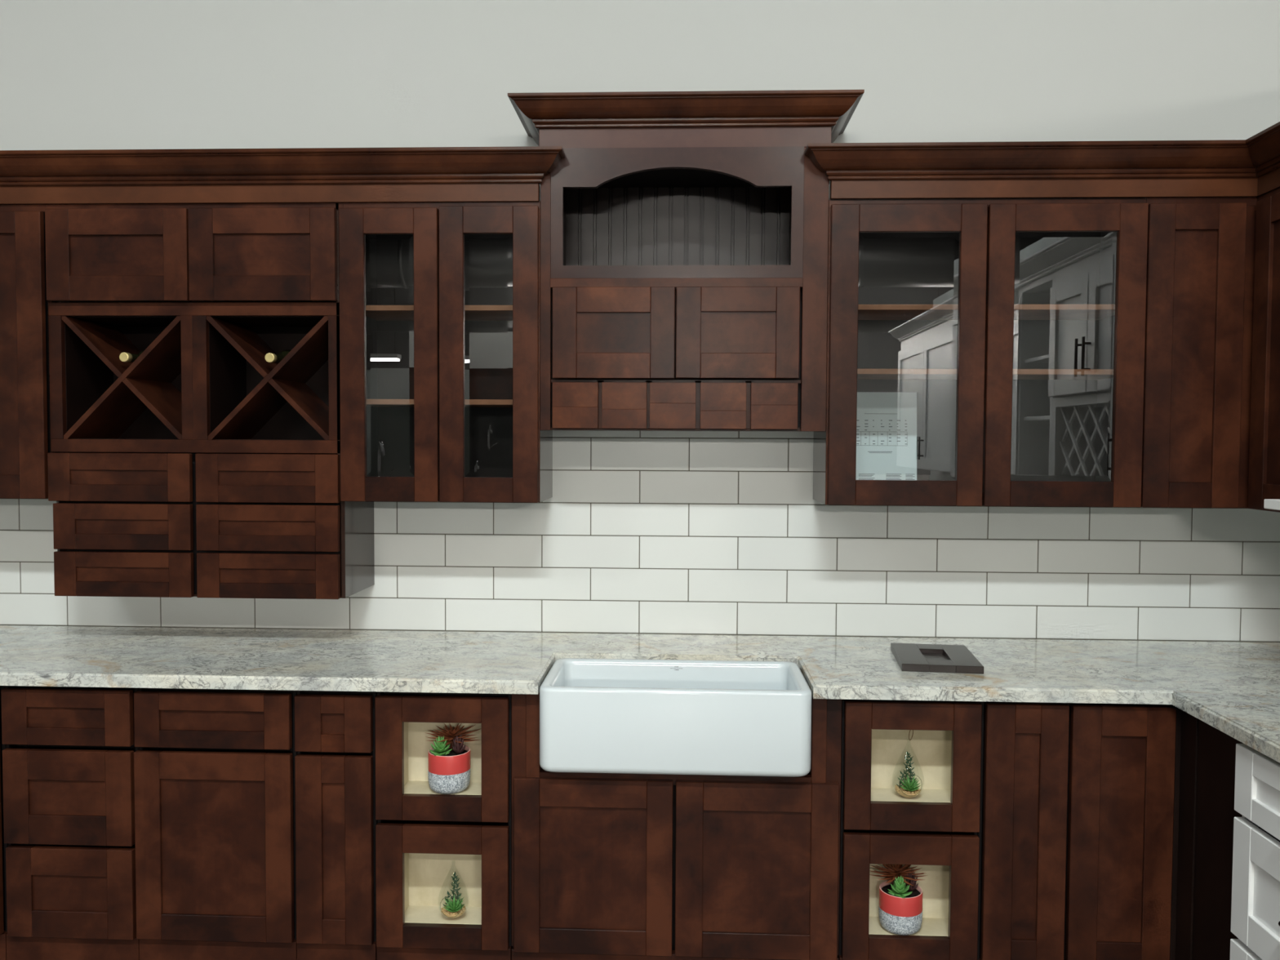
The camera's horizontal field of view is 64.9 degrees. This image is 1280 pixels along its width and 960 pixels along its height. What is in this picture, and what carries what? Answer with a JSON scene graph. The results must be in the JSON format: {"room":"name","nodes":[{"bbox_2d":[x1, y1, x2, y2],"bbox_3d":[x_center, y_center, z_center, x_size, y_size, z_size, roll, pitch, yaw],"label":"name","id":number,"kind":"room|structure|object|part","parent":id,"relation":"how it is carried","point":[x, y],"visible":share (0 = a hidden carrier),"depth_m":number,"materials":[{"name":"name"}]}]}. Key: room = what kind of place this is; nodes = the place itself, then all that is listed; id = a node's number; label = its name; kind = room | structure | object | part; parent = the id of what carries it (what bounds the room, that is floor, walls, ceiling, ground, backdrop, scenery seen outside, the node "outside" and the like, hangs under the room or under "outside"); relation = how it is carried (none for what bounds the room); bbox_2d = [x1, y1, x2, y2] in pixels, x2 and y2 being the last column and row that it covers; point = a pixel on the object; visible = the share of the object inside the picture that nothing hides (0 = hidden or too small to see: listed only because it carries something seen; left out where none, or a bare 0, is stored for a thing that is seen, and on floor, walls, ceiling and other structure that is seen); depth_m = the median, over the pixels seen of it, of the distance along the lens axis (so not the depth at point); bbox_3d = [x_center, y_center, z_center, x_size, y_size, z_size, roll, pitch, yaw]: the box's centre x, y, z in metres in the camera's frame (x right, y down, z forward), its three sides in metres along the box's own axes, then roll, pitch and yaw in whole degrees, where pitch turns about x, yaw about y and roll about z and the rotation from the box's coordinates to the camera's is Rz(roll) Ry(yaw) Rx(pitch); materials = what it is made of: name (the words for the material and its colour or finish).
{"room":"store","nodes":[
{"label":"store","id":0,"kind":"room"},
{"bbox_2d":[0,0,1279,706],"bbox_3d":[0.196,-1.198,3.189,16.000,5.200,0.112,0,2,2],"label":"wall","id":1,"kind":"structure","parent":0,"point":[75,74],"depth_m":3.14,"materials":[{"name":"grey paint"}]},
{"bbox_2d":[0,204,59,498],"bbox_3d":[-1.984,-0.384,3.101,0.503,0.864,0.298,0,2,2],"label":"upper cabinet","id":2,"kind":"object","parent":1,"relation":"attached to","point":[24,370],"visible":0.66,"depth_m":2.95,"materials":[{"name":"brown wood"}]},
{"bbox_3d":[-1.956,-0.368,2.965,0.278,0.712,0.007,0,2,2],"label":"panel","id":3,"kind":"part","parent":2,"relation":"part of","materials":[{"name":"brown wood"}]},
{"bbox_3d":[-1.987,-0.797,2.966,0.503,0.021,0.020,0,2,2],"label":"rail","id":4,"kind":"part","parent":2,"relation":"part of","materials":[{"name":"brown wood"}]},
{"bbox_2d":[44,203,374,599],"bbox_3d":[-1.293,-0.236,3.077,0.880,1.150,0.298,0,2,2],"label":"wine cabinet","id":5,"kind":"object","parent":1,"relation":"attached to","point":[200,464],"visible":0.96,"depth_m":2.94,"materials":[{"name":"brown wood"}]},
{"bbox_3d":[-1.520,-0.653,2.935,0.288,0.126,0.007,0,2,2],"label":"panel","id":6,"kind":"part","parent":5,"relation":"part of","materials":[{"name":"brown wood"}]},
{"bbox_3d":[-1.520,-0.654,2.931,0.420,0.265,0.020,0,2,2],"label":"door","id":7,"kind":"part","parent":5,"relation":"part of","materials":[{"name":"brown wood"}]},
{"bbox_3d":[-1.525,-0.008,2.958,0.301,0.050,0.010,0,2,2],"label":"panel","id":8,"kind":"part","parent":5,"relation":"part of","materials":[{"name":"brown wood"}]},
{"bbox_3d":[-1.525,-0.008,2.956,0.425,0.142,0.020,0,2,2],"label":"drawer","id":9,"kind":"part","parent":5,"relation":"part of","materials":[{"name":"brown wood"}]},
{"bbox_3d":[-1.519,0.137,2.964,0.288,0.050,0.010,0,2,2],"label":"panel","id":10,"kind":"part","parent":5,"relation":"part of","materials":[{"name":"brown wood"}]},
{"bbox_3d":[-1.520,0.277,2.969,0.288,0.050,0.010,0,2,2],"label":"panel","id":11,"kind":"part","parent":5,"relation":"part of","materials":[{"name":"brown wood"}]},
{"bbox_3d":[-1.519,0.137,2.962,0.412,0.135,0.020,0,2,2],"label":"drawer","id":12,"kind":"part","parent":5,"relation":"part of","materials":[{"name":"brown wood"}]},
{"bbox_3d":[-1.520,0.278,2.967,0.412,0.131,0.020,0,2,2],"label":"drawer","id":13,"kind":"part","parent":5,"relation":"part of","materials":[{"name":"brown wood"}]},
{"bbox_2d":[119,349,145,362],"bbox_3d":[-1.514,-0.367,3.089,0.073,0.073,0.249,0,2,2],"label":"wine bottle","id":14,"kind":"object","parent":5,"relation":"in","point":[124,357],"visible":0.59,"depth_m":2.97,"materials":[{"name":"green glass"}]},
{"bbox_3d":[-1.513,-0.367,3.097,0.073,0.073,0.233,0,2,2],"label":"glass","id":15,"kind":"part","parent":14,"relation":"part of","materials":[{"name":"black"}]},
{"bbox_3d":[-1.297,-0.442,2.950,0.880,0.723,0.020,0,2,2],"label":"frame","id":16,"kind":"part","parent":5,"relation":"part of","materials":[{"name":"brown wood"}]},
{"bbox_3d":[-1.091,-0.651,2.916,0.292,0.128,0.007,0,2,2],"label":"panel","id":17,"kind":"part","parent":5,"relation":"part of","materials":[{"name":"brown wood"}]},
{"bbox_3d":[-1.091,-0.651,2.912,0.430,0.265,0.020,0,2,2],"label":"door","id":18,"kind":"part","parent":5,"relation":"part of","materials":[{"name":"brown wood"}]},
{"bbox_3d":[-1.085,-0.005,2.939,0.294,0.050,0.010,0,2,2],"label":"panel","id":19,"kind":"part","parent":5,"relation":"part of","materials":[{"name":"brown wood"}]},
{"bbox_3d":[-1.086,0.140,2.945,0.294,0.050,0.010,0,2,2],"label":"panel","id":20,"kind":"part","parent":5,"relation":"part of","materials":[{"name":"brown wood"}]},
{"bbox_3d":[-1.086,-0.005,2.937,0.420,0.142,0.020,0,2,2],"label":"drawer","id":21,"kind":"part","parent":5,"relation":"part of","materials":[{"name":"brown wood"}]},
{"bbox_3d":[-1.087,0.280,2.950,0.294,0.050,0.010,0,2,2],"label":"panel","id":22,"kind":"part","parent":5,"relation":"part of","materials":[{"name":"brown wood"}]},
{"bbox_3d":[-1.086,0.140,2.943,0.420,0.135,0.020,0,2,2],"label":"drawer","id":23,"kind":"part","parent":5,"relation":"part of","materials":[{"name":"brown wood"}]},
{"bbox_3d":[-1.087,0.281,2.949,0.420,0.131,0.020,0,2,2],"label":"drawer","id":24,"kind":"part","parent":5,"relation":"part of","materials":[{"name":"brown wood"}]},
{"bbox_2d":[264,349,291,364],"bbox_3d":[-1.078,-0.363,3.070,0.073,0.073,0.249,0,2,2],"label":"wine bottle","id":25,"kind":"object","parent":5,"relation":"in","point":[269,357],"visible":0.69,"depth_m":2.97,"materials":[{"name":"green glass"}]},
{"bbox_3d":[-1.078,-0.363,3.078,0.073,0.073,0.233,0,2,2],"label":"glass","id":26,"kind":"part","parent":25,"relation":"part of","materials":[{"name":"black"}]},
{"bbox_2d":[0,146,564,204],"bbox_3d":[-1.227,-0.867,2.886,2.027,0.132,0.104,0,2,2],"label":"crown molding","id":27,"kind":"structure","parent":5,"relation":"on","point":[516,173],"depth_m":2.88,"materials":[{"name":"brown wood"}]},
{"bbox_3d":[-1.227,-0.891,2.877,2.027,0.082,0.088,0,2,2],"label":"moulding","id":28,"kind":"part","parent":27,"relation":"part of","materials":[{"name":"brown wood"}]},
{"bbox_2d":[338,200,552,502],"bbox_3d":[-0.571,-0.374,3.040,0.578,0.864,0.298,0,2,2],"label":"upper cabinet","id":29,"kind":"object","parent":1,"relation":"attached to","point":[440,302],"visible":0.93,"depth_m":2.90,"materials":[{"name":"brown wood"}]},
{"bbox_3d":[-0.724,-0.358,2.908,0.284,0.842,0.020,0,2,2],"label":"glass door","id":30,"kind":"part","parent":29,"relation":"part of","materials":[{"name":"brown wood"}]},
{"bbox_2d":[365,305,512,320],"bbox_3d":[-0.566,-0.505,3.051,0.542,0.016,0.246,0,2,2],"label":"shelf","id":31,"kind":"object","parent":29,"relation":"attached to","point":[373,313],"depth_m":2.99,"materials":[{"name":"brown wood"}]},
{"bbox_2d":[366,399,512,407],"bbox_3d":[-0.567,-0.232,3.062,0.542,0.016,0.246,0,2,2],"label":"shelf","id":32,"kind":"object","parent":29,"relation":"attached to","point":[370,402],"depth_m":2.95,"materials":[{"name":"brown wood"}]},
{"bbox_3d":[-0.434,-0.359,2.895,0.286,0.846,0.020,0,2,2],"label":"glass door","id":33,"kind":"part","parent":29,"relation":"part of","materials":[{"name":"brown wood"}]},
{"bbox_3d":[-0.283,-0.372,3.038,0.003,0.864,0.278,0,2,2],"label":"panel","id":34,"kind":"part","parent":29,"relation":"part of","materials":[{"name":"brown wood"}]},
{"bbox_2d":[0,431,1279,642],"bbox_3d":[-0.194,0.126,3.198,4.478,0.728,0.008,0,2,2],"label":"tile backsplash","id":35,"kind":"structure","parent":1,"relation":"attached to","point":[638,532],"depth_m":3.17,"materials":[{"name":"white tile"}]},
{"bbox_2d":[538,126,831,431],"bbox_3d":[0.129,-0.611,3.000,0.828,0.930,0.298,0,2,2],"label":"upper cabinet","id":36,"kind":"object","parent":1,"relation":"attached to","point":[684,271],"visible":0.98,"depth_m":2.87,"materials":[{"name":"brown wood"}]},
{"bbox_3d":[-0.185,-0.214,2.890,0.131,0.131,0.020,0,2,2],"label":"spice drawer","id":37,"kind":"part","parent":36,"relation":"part of","materials":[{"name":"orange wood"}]},
{"bbox_3d":[-0.075,-0.420,2.877,0.350,0.259,0.020,0,2,2],"label":"door","id":38,"kind":"part","parent":36,"relation":"part of","materials":[{"name":"brown wood"}]},
{"bbox_3d":[-0.075,-0.420,2.881,0.218,0.122,0.007,0,2,2],"label":"panel","id":39,"kind":"part","parent":36,"relation":"part of","materials":[{"name":"brown wood"}]},
{"bbox_3d":[-0.045,-0.213,2.884,0.128,0.131,0.020,0,2,2],"label":"spice drawer","id":40,"kind":"part","parent":36,"relation":"part of","materials":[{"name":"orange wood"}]},
{"bbox_3d":[0.094,-0.212,2.878,0.131,0.131,0.020,0,2,2],"label":"spice drawer","id":41,"kind":"part","parent":36,"relation":"part of","materials":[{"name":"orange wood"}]},
{"bbox_3d":[0.104,-0.759,2.870,0.717,0.368,0.020,0,2,2],"label":"arched panel","id":42,"kind":"part","parent":36,"relation":"part of","materials":[{"name":"brown wood"}]},
{"bbox_2d":[507,89,864,146],"bbox_3d":[0.131,-1.040,2.958,0.982,0.075,0.365,0,2,2],"label":"crown molding","id":43,"kind":"structure","parent":36,"relation":"attached to","point":[834,108],"depth_m":2.81,"materials":[{"name":"brown wood"}]},
{"bbox_3d":[0.237,-0.211,2.872,0.130,0.131,0.020,0,2,2],"label":"spice drawer","id":44,"kind":"part","parent":36,"relation":"part of","materials":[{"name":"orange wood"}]},
{"bbox_3d":[0.277,-0.418,2.862,0.349,0.258,0.020,0,2,2],"label":"door","id":45,"kind":"part","parent":36,"relation":"part of","materials":[{"name":"brown wood"}]},
{"bbox_3d":[0.279,-0.419,2.865,0.220,0.124,0.007,0,2,2],"label":"panel","id":46,"kind":"part","parent":36,"relation":"part of","materials":[{"name":"brown wood"}]},
{"bbox_3d":[0.381,-0.210,2.865,0.132,0.131,0.020,0,2,2],"label":"spice drawer","id":47,"kind":"part","parent":36,"relation":"part of","materials":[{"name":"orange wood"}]},
{"bbox_2d":[813,197,1148,507],"bbox_3d":[0.976,-0.363,2.973,0.879,0.864,0.298,0,2,2],"label":"upper cabinet","id":48,"kind":"object","parent":1,"relation":"attached to","point":[1016,326],"visible":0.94,"depth_m":2.86,"materials":[{"name":"brown wood"}]},
{"bbox_3d":[0.539,-0.366,3.002,0.003,0.864,0.278,0,2,2],"label":"panel","id":49,"kind":"part","parent":48,"relation":"part of","materials":[{"name":"brown wood"}]},
{"bbox_2d":[855,391,916,479],"bbox_3d":[0.749,-0.124,3.119,0.215,0.296,0.020,0,2,2],"label":"paper sheet","id":50,"kind":"object","parent":48,"relation":"in","point":[886,421],"visible":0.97,"depth_m":3.12,"materials":[{"name":"white paper"}]},
{"bbox_3d":[0.752,-0.350,2.844,0.432,0.846,0.020,0,2,2],"label":"glass door","id":51,"kind":"part","parent":48,"relation":"part of","materials":[{"name":"brown wood"}]},
{"bbox_2d":[857,368,1113,379],"bbox_3d":[0.977,-0.313,2.991,0.849,0.016,0.246,0,2,2],"label":"shelf","id":52,"kind":"object","parent":48,"relation":"attached to","point":[862,374],"depth_m":2.88,"materials":[{"name":"brown wood"}]},
{"bbox_2d":[857,304,1115,319],"bbox_3d":[0.978,-0.496,2.984,0.849,0.016,0.246,0,2,2],"label":"shelf","id":53,"kind":"object","parent":48,"relation":"attached to","point":[865,312],"depth_m":2.92,"materials":[{"name":"brown wood"}]},
{"bbox_2d":[804,121,1279,199],"bbox_3d":[1.113,-0.849,2.658,1.316,0.132,0.400,0,2,2],"label":"crown molding","id":54,"kind":"structure","parent":48,"relation":"on","point":[1250,166],"depth_m":2.78,"materials":[{"name":"brown wood"}]},
{"bbox_3d":[1.190,-0.347,2.825,0.433,0.845,0.020,0,2,2],"label":"glass door","id":55,"kind":"part","parent":48,"relation":"part of","materials":[{"name":"brown wood"}]},
{"bbox_2d":[1141,196,1257,508],"bbox_3d":[1.566,-0.360,2.947,0.302,0.865,0.298,0,2,2],"label":"upper cabinet","id":56,"kind":"object","parent":1,"relation":"attached to","point":[1201,251],"visible":0.86,"depth_m":2.80,"materials":[{"name":"brown wood"}]},
{"bbox_3d":[1.541,-0.344,2.813,0.126,0.708,0.007,0,2,2],"label":"panel","id":57,"kind":"part","parent":56,"relation":"part of","materials":[{"name":"brown wood"}]},
{"bbox_3d":[1.562,-0.775,2.812,0.300,0.025,0.020,0,2,2],"label":"rail","id":58,"kind":"part","parent":56,"relation":"part of","materials":[{"name":"brown wood"}]},
{"bbox_3d":[-0.169,1.763,-4.747,16.200,0.100,16.220,0,2,2],"label":"floor","id":59,"kind":"structure","parent":0,"visible":0},
{"bbox_2d":[0,685,8,959],"bbox_3d":[-2.055,0.960,2.987,0.750,0.878,0.620,0,2,2],"label":"base cabinet","id":60,"kind":"object","parent":59,"relation":"on","point":[3,919],"visible":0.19,"depth_m":2.69,"materials":[{"name":"brown wood"}]},
{"bbox_3d":[-2.054,0.877,2.683,0.716,0.658,0.020,0,2,2],"label":"door","id":61,"kind":"part","parent":60,"relation":"part of","materials":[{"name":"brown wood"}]},
{"bbox_3d":[-2.068,1.260,2.718,0.750,0.101,0.022,0,2,2],"label":"rail","id":62,"kind":"part","parent":60,"relation":"part of","materials":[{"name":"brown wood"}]},
{"bbox_2d":[0,625,1279,762],"bbox_3d":[-0.243,0.544,2.160,4.476,0.034,2.098,0,2,2],"label":"countertop","id":63,"kind":"structure","parent":60,"relation":"on","point":[1233,687],"depth_m":2.77,"materials":[{"name":"grey stone"}]},
{"bbox_2d":[539,657,811,777],"bbox_3d":[0.094,0.629,2.704,0.689,0.220,0.360,0,2,2],"label":"farmhouse sink","id":64,"kind":"object","parent":63,"relation":"in","point":[616,716],"visible":1,"depth_m":2.53,"materials":[{"name":"white ceramic"}]},
{"bbox_2d":[890,643,983,674],"bbox_3d":[0.824,0.496,2.815,0.211,0.020,0.282,1,2,8],"label":"sample","id":65,"kind":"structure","parent":63,"relation":"on","point":[936,658],"depth_m":2.76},
{"bbox_3d":[0.824,0.501,2.816,0.072,0.005,0.144,1,2,8],"label":"panel","id":66,"kind":"part","parent":65,"relation":"part of","materials":[{"name":"grey"}]},
{"bbox_2d":[0,685,139,959],"bbox_3d":[-1.498,0.963,2.963,0.362,0.878,0.620,0,2,2],"label":"base cabinet","id":67,"kind":"object","parent":59,"relation":"on","point":[68,756],"visible":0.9,"depth_m":2.65,"materials":[{"name":"brown wood"}]},
{"bbox_3d":[-1.506,0.624,2.652,0.218,0.062,0.009,0,2,2],"label":"panel","id":68,"kind":"part","parent":67,"relation":"part of","materials":[{"name":"brown wood"}]},
{"bbox_3d":[-1.506,0.624,2.650,0.346,0.146,0.020,0,2,2],"label":"drawer","id":69,"kind":"part","parent":67,"relation":"part of","materials":[{"name":"brown wood"}]},
{"bbox_3d":[-1.507,0.837,2.660,0.218,0.102,0.009,0,2,2],"label":"panel","id":70,"kind":"part","parent":67,"relation":"part of","materials":[{"name":"brown wood"}]},
{"bbox_3d":[-1.507,0.837,2.658,0.346,0.250,0.020,0,2,2],"label":"drawer","id":71,"kind":"part","parent":67,"relation":"part of","materials":[{"name":"brown wood"}]},
{"bbox_3d":[-1.506,1.092,2.670,0.214,0.104,0.009,0,2,2],"label":"panel","id":72,"kind":"part","parent":67,"relation":"part of","materials":[{"name":"brown wood"}]},
{"bbox_3d":[-1.506,1.092,2.668,0.342,0.240,0.020,0,2,2],"label":"drawer","id":73,"kind":"part","parent":67,"relation":"part of","materials":[{"name":"brown wood"}]},
{"bbox_3d":[-1.511,1.264,2.694,0.362,0.101,0.022,0,2,2],"label":"rail","id":74,"kind":"part","parent":67,"relation":"part of","materials":[{"name":"brown wood"}]},
{"bbox_2d":[133,688,297,959],"bbox_3d":[-1.104,0.966,2.946,0.424,0.878,0.620,0,2,2],"label":"base cabinet","id":75,"kind":"object","parent":59,"relation":"on","point":[215,785],"visible":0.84,"depth_m":2.64,"materials":[{"name":"brown wood"}]},
{"bbox_3d":[-1.116,0.628,2.636,0.286,0.061,0.008,0,2,2],"label":"panel","id":76,"kind":"part","parent":75,"relation":"part of","materials":[{"name":"brown wood"}]},
{"bbox_3d":[-1.116,0.628,2.633,0.412,0.144,0.020,0,2,2],"label":"drawer","id":77,"kind":"part","parent":75,"relation":"part of","materials":[{"name":"brown wood"}]},
{"bbox_3d":[-1.118,0.963,2.649,0.288,0.368,0.008,0,2,2],"label":"panel","id":78,"kind":"part","parent":75,"relation":"part of","materials":[{"name":"brown wood"}]},
{"bbox_3d":[-1.118,0.963,2.646,0.416,0.498,0.020,0,2,2],"label":"door","id":79,"kind":"part","parent":75,"relation":"part of","materials":[{"name":"brown wood"}]},
{"bbox_3d":[-1.118,1.266,2.677,0.424,0.101,0.022,0,2,2],"label":"rail","id":80,"kind":"part","parent":75,"relation":"part of","materials":[{"name":"brown wood"}]},
{"bbox_2d":[294,690,377,959],"bbox_3d":[-0.786,0.968,2.932,0.210,0.878,0.620,0,2,2],"label":"base cabinet","id":81,"kind":"object","parent":59,"relation":"on","point":[335,732],"visible":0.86,"depth_m":2.62,"materials":[{"name":"brown wood"}]},
{"bbox_3d":[-0.796,0.633,2.622,0.069,0.064,0.008,0,2,2],"label":"panel","id":82,"kind":"part","parent":81,"relation":"part of","materials":[{"name":"brown wood"}]},
{"bbox_3d":[-0.796,0.633,2.619,0.200,0.146,0.020,0,2,2],"label":"drawer","id":83,"kind":"part","parent":81,"relation":"part of","materials":[{"name":"brown wood"}]},
{"bbox_3d":[-0.798,0.968,2.635,0.069,0.368,0.008,0,2,2],"label":"panel","id":84,"kind":"part","parent":81,"relation":"part of","materials":[{"name":"brown wood"}]},
{"bbox_3d":[-0.798,0.966,2.632,0.200,0.496,0.020,0,2,2],"label":"door","id":85,"kind":"part","parent":81,"relation":"part of","materials":[{"name":"brown wood"}]},
{"bbox_3d":[-0.799,1.268,2.663,0.210,0.101,0.022,0,2,2],"label":"rail","id":86,"kind":"part","parent":81,"relation":"part of","materials":[{"name":"brown wood"}]},
{"bbox_2d":[374,691,511,959],"bbox_3d":[-0.501,0.970,2.920,0.354,0.878,0.620,0,2,2],"label":"display cabinet","id":87,"kind":"object","parent":59,"relation":"on","point":[420,831],"visible":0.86,"depth_m":2.61,"materials":[{"name":"brown wood"}]},
{"bbox_3d":[-0.512,0.722,2.610,0.346,0.322,0.020,0,2,2],"label":"niche frame","id":88,"kind":"part","parent":87,"relation":"part of","materials":[{"name":"brown wood"}]},
{"bbox_3d":[-0.514,1.059,2.623,0.346,0.323,0.020,0,2,2],"label":"niche frame","id":89,"kind":"part","parent":87,"relation":"part of","materials":[{"name":"brown wood"}]},
{"bbox_3d":[-0.514,1.272,2.651,0.354,0.098,0.022,0,2,2],"label":"rail","id":90,"kind":"part","parent":87,"relation":"part of","materials":[{"name":"brown wood"}]},
{"bbox_2d":[423,723,479,794],"bbox_3d":[-0.494,0.732,2.674,0.152,0.166,0.155,0,2,2],"label":"succulent planter","id":91,"kind":"object","parent":87,"relation":"in","point":[449,762],"visible":0.98,"depth_m":2.62,"materials":[{"name":"red ceramic"}]},
{"bbox_3d":[-0.503,0.788,2.658,0.111,0.056,0.111,0,2,2],"label":"pot","id":92,"kind":"part","parent":91,"relation":"part of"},
{"bbox_2d":[437,863,469,919],"bbox_3d":[-0.494,1.083,2.668,0.082,0.152,0.082,0,2,-1],"label":"glass terrarium","id":93,"kind":"object","parent":87,"relation":"in","point":[455,908],"visible":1,"depth_m":2.67,"materials":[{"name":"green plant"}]},
{"bbox_2d":[511,692,841,959],"bbox_3d":[0.102,0.974,2.894,0.850,0.878,0.620,0,2,2],"label":"base cabinet","id":94,"kind":"object","parent":59,"relation":"on","point":[606,866],"visible":0.77,"depth_m":2.59,"materials":[{"name":"brown wood"}]},
{"bbox_3d":[-0.121,0.998,2.604,0.410,0.456,0.020,0,2,2],"label":"door","id":95,"kind":"part","parent":94,"relation":"part of","materials":[{"name":"brown wood"}]},
{"bbox_3d":[-0.121,1.001,2.607,0.284,0.328,0.008,0,2,2],"label":"panel","id":96,"kind":"part","parent":94,"relation":"part of","materials":[{"name":"brown wood"}]},
{"bbox_3d":[0.088,1.277,2.624,0.848,0.096,0.022,0,2,2],"label":"rail","id":97,"kind":"part","parent":94,"relation":"part of","materials":[{"name":"brown wood"}]},
{"bbox_3d":[0.299,1.005,2.589,0.282,0.326,0.008,0,2,2],"label":"panel","id":98,"kind":"part","parent":94,"relation":"part of","materials":[{"name":"brown wood"}]},
{"bbox_3d":[0.299,1.001,2.586,0.414,0.456,0.020,0,2,2],"label":"door","id":99,"kind":"part","parent":94,"relation":"part of","materials":[{"name":"brown wood"}]},
{"bbox_2d":[838,699,982,959],"bbox_3d":[0.702,0.978,2.868,0.348,0.878,0.620,0,2,2],"label":"display cabinet","id":100,"kind":"object","parent":59,"relation":"on","point":[935,830],"visible":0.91,"depth_m":2.56,"materials":[{"name":"brown wood"}]},
{"bbox_2d":[869,864,927,935],"bbox_3d":[0.678,1.082,2.638,0.152,0.166,0.155,-1,2,-22],"label":"succulent planter","id":101,"kind":"object","parent":100,"relation":"in","point":[900,899],"visible":0.95,"depth_m":2.58,"materials":[{"name":"red ceramic"}]},
{"bbox_3d":[0.677,1.138,2.620,0.111,0.056,0.111,-1,2,-21],"label":"pot","id":102,"kind":"part","parent":101,"relation":"part of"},
{"bbox_2d":[891,729,924,798],"bbox_3d":[0.694,0.730,2.605,0.082,0.183,0.082,0,2,-1],"label":"glass terrarium","id":103,"kind":"object","parent":100,"relation":"in","point":[909,789],"visible":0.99,"depth_m":2.60,"materials":[{"name":"green plant"}]},
{"bbox_3d":[0.689,1.066,2.571,0.340,0.326,0.020,0,2,2],"label":"niche frame","id":104,"kind":"part","parent":100,"relation":"part of","materials":[{"name":"brown wood"}]},
{"bbox_3d":[0.690,0.727,2.558,0.340,0.326,0.020,0,2,2],"label":"niche frame","id":105,"kind":"part","parent":100,"relation":"part of","materials":[{"name":"brown wood"}]},
{"bbox_2d":[977,701,1069,959],"bbox_3d":[0.985,0.980,2.855,0.214,0.878,0.620,0,2,2],"label":"base cabinet","id":106,"kind":"object","parent":59,"relation":"on","point":[1022,834],"visible":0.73,"depth_m":2.54,"materials":[{"name":"brown wood"}]},
{"bbox_3d":[0.975,0.902,2.555,0.072,0.538,0.008,0,2,2],"label":"panel","id":107,"kind":"part","parent":106,"relation":"part of","materials":[{"name":"brown wood"}]},
{"bbox_2d":[1063,702,1243,959],"bbox_3d":[1.232,0.987,2.708,0.288,0.878,0.892,0,2,2],"label":"base cabinet","id":108,"kind":"object","parent":59,"relation":"on","point":[1151,813],"visible":0.61,"depth_m":2.53,"materials":[{"name":"brown wood"}]},
{"bbox_3d":[1.212,0.901,2.542,0.253,0.668,0.020,0,2,2],"label":"door","id":109,"kind":"part","parent":108,"relation":"part of","materials":[{"name":"brown wood"}]},
{"bbox_3d":[1.212,0.905,2.545,0.120,0.536,0.008,0,2,2],"label":"panel","id":110,"kind":"part","parent":108,"relation":"part of","materials":[{"name":"brown wood"}]},
{"bbox_2d":[1230,743,1279,959],"bbox_3d":[1.625,1.019,1.945,0.702,0.878,0.595,0,2,2],"label":"base cabinet","id":111,"kind":"object","parent":59,"relation":"on","point":[1255,877],"visible":0.91,"depth_m":2.16,"materials":[{"name":"white paint"}]},
{"bbox_3d":[1.316,1.188,1.965,0.020,0.303,0.587,0,2,2],"label":"drawer","id":112,"kind":"part","parent":111,"relation":"part of","materials":[{"name":"white paint"}]},
{"bbox_3d":[1.317,0.891,1.953,0.020,0.261,0.587,0,2,2],"label":"drawer","id":113,"kind":"part","parent":111,"relation":"part of","materials":[{"name":"white paint"}]},
{"bbox_3d":[1.318,0.670,1.945,0.020,0.150,0.587,0,2,2],"label":"drawer","id":114,"kind":"part","parent":111,"relation":"part of","materials":[{"name":"white paint"}]},
{"bbox_3d":[1.321,0.891,1.953,0.007,0.129,0.459,0,2,2],"label":"panel","id":115,"kind":"part","parent":111,"relation":"part of","materials":[{"name":"white paint"}]},
{"bbox_3d":[1.322,0.670,1.944,0.007,0.058,0.459,0,2,2],"label":"panel","id":116,"kind":"part","parent":111,"relation":"part of","materials":[{"name":"white paint"}]},
{"bbox_3d":[1.979,0.209,0.452,0.100,2.620,5.308,0,2,2],"label":"wall","id":117,"kind":"structure","parent":0,"visible":0},
{"bbox_2d":[1248,187,1279,512],"bbox_3d":[1.844,-0.347,2.658,0.320,0.865,0.345,0,2,2],"label":"upper cabinet","id":118,"kind":"object","parent":117,"relation":"attached to","point":[1264,481],"visible":0.96,"depth_m":2.72,"materials":[{"name":"brown wood"}]},
{"bbox_3d":[1.716,-0.768,2.648,0.020,0.025,0.345,0,2,2],"label":"rail","id":119,"kind":"part","parent":118,"relation":"part of","materials":[{"name":"brown wood"}]},
{"bbox_3d":[1.696,-0.337,2.639,0.007,0.708,0.152,0,2,2],"label":"panel","id":120,"kind":"part","parent":118,"relation":"part of","materials":[{"name":"brown wood"}]},
{"bbox_2d":[1263,498,1279,510],"bbox_3d":[1.783,-0.358,2.295,0.450,0.914,0.415,0,2,2],"label":"upper cabinet","id":121,"kind":"object","parent":117,"relation":"attached to","point":[1270,504],"visible":1,"depth_m":2.49,"materials":[{"name":"white paint"}]}
]}

